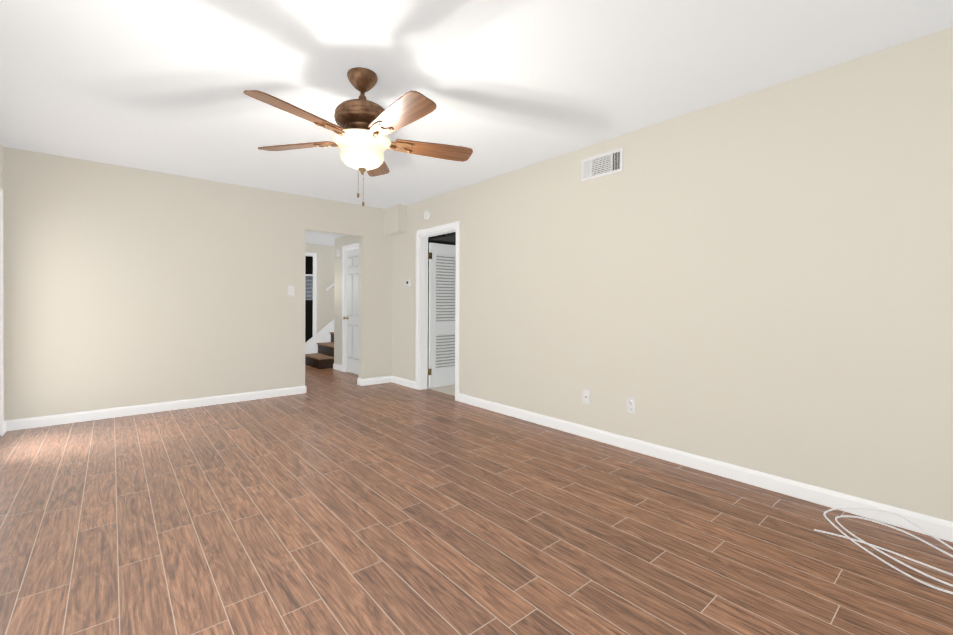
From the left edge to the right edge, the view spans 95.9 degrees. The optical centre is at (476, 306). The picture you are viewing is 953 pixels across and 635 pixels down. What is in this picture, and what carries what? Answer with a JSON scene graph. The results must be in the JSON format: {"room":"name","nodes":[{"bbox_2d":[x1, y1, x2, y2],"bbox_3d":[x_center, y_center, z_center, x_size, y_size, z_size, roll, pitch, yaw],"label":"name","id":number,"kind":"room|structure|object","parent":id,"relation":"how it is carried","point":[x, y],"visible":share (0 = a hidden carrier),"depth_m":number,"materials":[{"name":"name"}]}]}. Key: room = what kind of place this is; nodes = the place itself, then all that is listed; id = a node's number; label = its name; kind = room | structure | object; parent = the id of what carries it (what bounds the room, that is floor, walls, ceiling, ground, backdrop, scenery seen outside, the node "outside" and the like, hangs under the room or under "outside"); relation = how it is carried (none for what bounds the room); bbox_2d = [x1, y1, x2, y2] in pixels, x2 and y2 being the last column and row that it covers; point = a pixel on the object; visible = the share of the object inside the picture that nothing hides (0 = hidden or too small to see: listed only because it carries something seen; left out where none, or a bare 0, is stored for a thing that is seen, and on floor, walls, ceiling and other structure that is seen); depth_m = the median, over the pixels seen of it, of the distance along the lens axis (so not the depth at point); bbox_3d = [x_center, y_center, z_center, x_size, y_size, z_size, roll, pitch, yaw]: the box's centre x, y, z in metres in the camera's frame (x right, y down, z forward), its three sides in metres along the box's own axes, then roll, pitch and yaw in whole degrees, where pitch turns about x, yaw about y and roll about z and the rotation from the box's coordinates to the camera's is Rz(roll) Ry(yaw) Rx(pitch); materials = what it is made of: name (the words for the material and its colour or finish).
{"room":"empty living room","nodes":[
{"label":"empty living room","id":0,"kind":"room"},
{"bbox_2d":[0,143,3,368],"bbox_3d":[-2.074,-0.128,1.236,0.120,2.495,6.544,0,0,-40],"label":"wall","id":1,"kind":"structure","parent":0,"point":[1,166],"depth_m":3.76,"materials":[{"name":"beige paint"}]},
{"bbox_2d":[0,189,3,436],"bbox_3d":[-3.459,0.061,2.880,0.137,2.082,1.964,0,0,-40],"label":"door frame","id":2,"kind":"structure","parent":1,"relation":"attached to","point":[1,331],"depth_m":3.62,"materials":[{"name":"white wood"}]},
{"bbox_2d":[3,147,391,420],"bbox_3d":[-2.725,-0.156,5.054,4.070,2.495,0.120,0,0,-40],"label":"wall","id":3,"kind":"structure","parent":0,"point":[124,286],"depth_m":4.46,"materials":[{"name":"beige paint"}]},
{"bbox_2d":[4,386,305,433],"bbox_3d":[-3.146,1.046,4.608,2.610,0.092,0.034,0,0,-40],"label":"baseboard","id":4,"kind":"structure","parent":3,"relation":"attached to","point":[17,424],"depth_m":4.38,"materials":[{"name":"white wood"}]},
{"bbox_2d":[288,286,293,295],"bbox_3d":[-2.299,-0.199,5.330,0.074,0.120,0.009,0,0,-40],"label":"light switch","id":5,"kind":"object","parent":3,"relation":"attached to","point":[290,290],"visible":1,"depth_m":5.33,"materials":[{"name":"white plastic"}]},
{"bbox_2d":[360,376,391,385],"bbox_3d":[-1.417,1.045,6.088,0.457,0.092,0.016,0,0,-40],"label":"baseboard","id":6,"kind":"structure","parent":3,"relation":"attached to","point":[377,380],"depth_m":6.07,"materials":[{"name":"white wood"}]},
{"bbox_2d":[305,256,312,342],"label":"window","id":7,"kind":"structure","parent":0,"point":[308,305],"depth_m":9.25,"materials":[{"name":"black glass"}]},
{"bbox_2d":[305,243,333,332],"bbox_3d":[-2.942,-0.061,8.317,4.736,2.260,0.120,0,0,-40],"label":"wall","id":8,"kind":"structure","parent":0,"point":[325,280],"depth_m":8.25,"materials":[{"name":"beige paint"}]},
{"bbox_2d":[305,252,316,352],"bbox_3d":[-3.373,0.024,7.862,0.890,2.092,0.017,0,0,-40],"label":"door frame","id":9,"kind":"structure","parent":8,"relation":"attached to","point":[314,255],"depth_m":8.12,"materials":[{"name":"white wood"}]},
{"bbox_2d":[305,320,333,353],"bbox_3d":[-2.199,-0.193,8.858,2.850,2.523,0.014,0,0,-40],"label":"trim","id":10,"kind":"structure","parent":8,"relation":"attached to","point":[323,334],"depth_m":8.22,"materials":[{"name":"white wood"}]},
{"bbox_2d":[306,231,345,245],"bbox_3d":[-2.125,-1.221,7.354,4.736,0.080,2.626,0,0,-40],"label":"ceiling","id":11,"kind":"structure","parent":0,"point":[320,238],"depth_m":7.33,"materials":[{"name":"white paint"}]},
{"bbox_2d":[334,235,358,364],"bbox_3d":[-1.931,-0.047,6.914,0.100,2.260,1.566,0,0,-40],"label":"wall","id":12,"kind":"structure","parent":0,"point":[339,242],"depth_m":7.31,"materials":[{"name":"beige paint"}]},
{"bbox_2d":[333,364,341,370],"bbox_3d":[-2.072,1.037,6.767,0.305,0.092,1.626,0,0,-40],"label":"baseboard","id":13,"kind":"structure","parent":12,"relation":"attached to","point":[337,367],"depth_m":7.33,"materials":[{"name":"white wood"}]},
{"bbox_2d":[342,242,358,371],"bbox_3d":[-1.960,0.037,6.934,0.117,2.092,0.744,0,0,-40],"label":"door frame","id":14,"kind":"structure","parent":12,"relation":"attached to","point":[351,246],"depth_m":7.14,"materials":[{"name":"white wood"}]},
{"bbox_2d":[343,248,358,373],"bbox_3d":[-1.992,0.072,6.907,0.112,1.998,0.580,0,0,-40],"label":"door","id":15,"kind":"structure","parent":0,"point":[352,306],"depth_m":6.95,"materials":[{"name":"white wood"}]},
{"bbox_2d":[427,235,455,386],"bbox_3d":[-0.276,-0.055,6.264,1.230,2.300,0.120,0,0,-40],"label":"wall","id":16,"kind":"structure","parent":0,"point":[428,292],"depth_m":5.85,"materials":[{"name":"black"}]},
{"bbox_2d":[428,232,455,243],"bbox_3d":[0.021,-1.000,5.890,1.160,0.219,0.800,0,0,-40],"label":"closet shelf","id":17,"kind":"object","parent":16,"relation":"attached to","point":[449,238],"visible":0.12,"depth_m":5.77,"materials":[{"name":"black"}]},
{"bbox_2d":[0,365,952,634],"bbox_3d":[-1.197,1.135,3.796,7.930,0.064,9.290,0,0,-40],"label":"floor","id":18,"kind":"structure","parent":0,"point":[330,501],"depth_m":2.10,"materials":[{"name":"brown wood"}]},
{"bbox_2d":[305,332,333,368],"bbox_3d":[-1.906,0.000,8.573,2.777,2.145,0.790,0,0,-40],"label":"stairs","id":19,"kind":"structure","parent":18,"relation":"on","point":[323,358],"depth_m":7.68,"materials":[{"name":"brown wood"}]},
{"bbox_2d":[814,507,952,593],"bbox_3d":[1.964,1.079,1.948,0.472,0.114,0.680,0,0,-40],"label":"cord","id":20,"kind":"object","parent":18,"relation":"on","point":[891,557],"visible":1,"depth_m":1.99,"materials":[{"name":"white plastic"}]},
{"bbox_2d":[0,0,952,208],"bbox_3d":[-0.601,-1.417,2.551,4.070,0.080,6.664,0,0,-40],"label":"ceiling","id":21,"kind":"structure","parent":0,"point":[505,86],"depth_m":2.50,"materials":[{"name":"white paint"}]},
{"bbox_2d":[243,67,472,205],"bbox_3d":[-0.647,-0.990,2.518,1.338,0.775,1.280,0,0,-40],"label":"fan light","id":22,"kind":"object","parent":21,"relation":"hanging from","point":[361,130],"visible":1,"depth_m":2.45,"materials":[{"name":"brown wood"}]},
{"bbox_2d":[392,27,952,521],"bbox_3d":[0.937,-0.130,3.793,0.120,2.495,6.544,0,0,-40],"label":"wall","id":23,"kind":"structure","parent":0,"point":[760,279],"depth_m":2.74,"materials":[{"name":"beige paint"}]},
{"bbox_2d":[384,204,406,235],"bbox_3d":[-1.144,-1.218,6.045,0.136,0.370,0.399,0,0,-40],"label":"soffit","id":24,"kind":"structure","parent":23,"relation":"attached to","point":[395,219],"depth_m":5.93,"materials":[{"name":"beige paint"}]},
{"bbox_2d":[392,376,415,388],"bbox_3d":[-1.023,1.047,5.997,0.016,0.092,0.667,0,0,-40],"label":"baseboard","id":25,"kind":"structure","parent":23,"relation":"attached to","point":[412,384],"depth_m":5.96,"materials":[{"name":"white wood"}]},
{"bbox_2d":[405,280,409,285],"bbox_3d":[-0.947,-0.329,5.898,0.026,0.084,0.120,0,0,-40],"label":"thermostat","id":26,"kind":"object","parent":23,"relation":"attached to","point":[407,282],"visible":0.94,"depth_m":5.88,"materials":[{"name":"white plastic"}]},
{"bbox_2d":[423,210,429,219],"bbox_3d":[-0.650,-1.187,5.541,0.034,0.128,0.128,0,0,-40],"label":"smoke detector","id":27,"kind":"object","parent":23,"relation":"attached to","point":[426,214],"visible":0.98,"depth_m":5.52,"materials":[{"name":"white plastic"}]},
{"bbox_2d":[416,221,459,400],"bbox_3d":[-0.458,0.046,5.422,0.137,2.107,0.924,0,0,-40],"label":"door frame","id":28,"kind":"structure","parent":23,"relation":"attached to","point":[422,236],"depth_m":5.69,"materials":[{"name":"white wood"}]},
{"bbox_2d":[428,243,455,387],"bbox_3d":[-0.328,0.114,5.956,0.801,1.943,0.111,0,0,-40],"label":"louvered door","id":29,"kind":"structure","parent":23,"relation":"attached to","point":[442,281],"depth_m":5.87,"materials":[{"name":"white wood"}]},
{"bbox_2d":[583,389,589,403],"bbox_3d":[0.939,0.771,3.684,0.017,0.118,0.072,0,0,-40],"label":"outlet","id":30,"kind":"object","parent":23,"relation":"attached to","point":[586,396],"visible":1,"depth_m":3.68,"materials":[{"name":"white plastic"}]},
{"bbox_2d":[581,148,622,180],"bbox_3d":[1.035,-1.178,3.572,0.013,0.186,0.390,0,0,-40],"label":"air vent","id":31,"kind":"object","parent":23,"relation":"in","point":[603,164],"visible":1,"depth_m":3.56,"materials":[{"name":"white plastic"}]},
{"bbox_2d":[626,397,634,413],"bbox_3d":[1.210,0.775,3.372,0.008,0.118,0.072,0,0,-40],"label":"duplex electrical outlet","id":32,"kind":"object","parent":23,"relation":"attached to","point":[630,408],"visible":1,"depth_m":3.37,"materials":[{"name":"white plastic"}]},
{"bbox_2d":[458,393,952,541],"bbox_3d":[1.355,1.078,3.195,0.016,0.092,4.833,0,0,-40],"label":"baseboard","id":33,"kind":"structure","parent":23,"relation":"attached to","point":[939,528],"depth_m":2.74,"materials":[{"name":"white wood"}]},
{"label":"outside","id":34,"kind":"structure","parent":0,"visible":0},
{"bbox_2d":[305,274,312,299],"bbox_3d":[-3.468,-0.420,9.334,0.750,0.560,0.039,0,0,-40],"label":"window blind","id":35,"kind":"object","parent":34,"point":[309,287],"depth_m":9.22,"materials":[{"name":"white plastic"}]}
]}

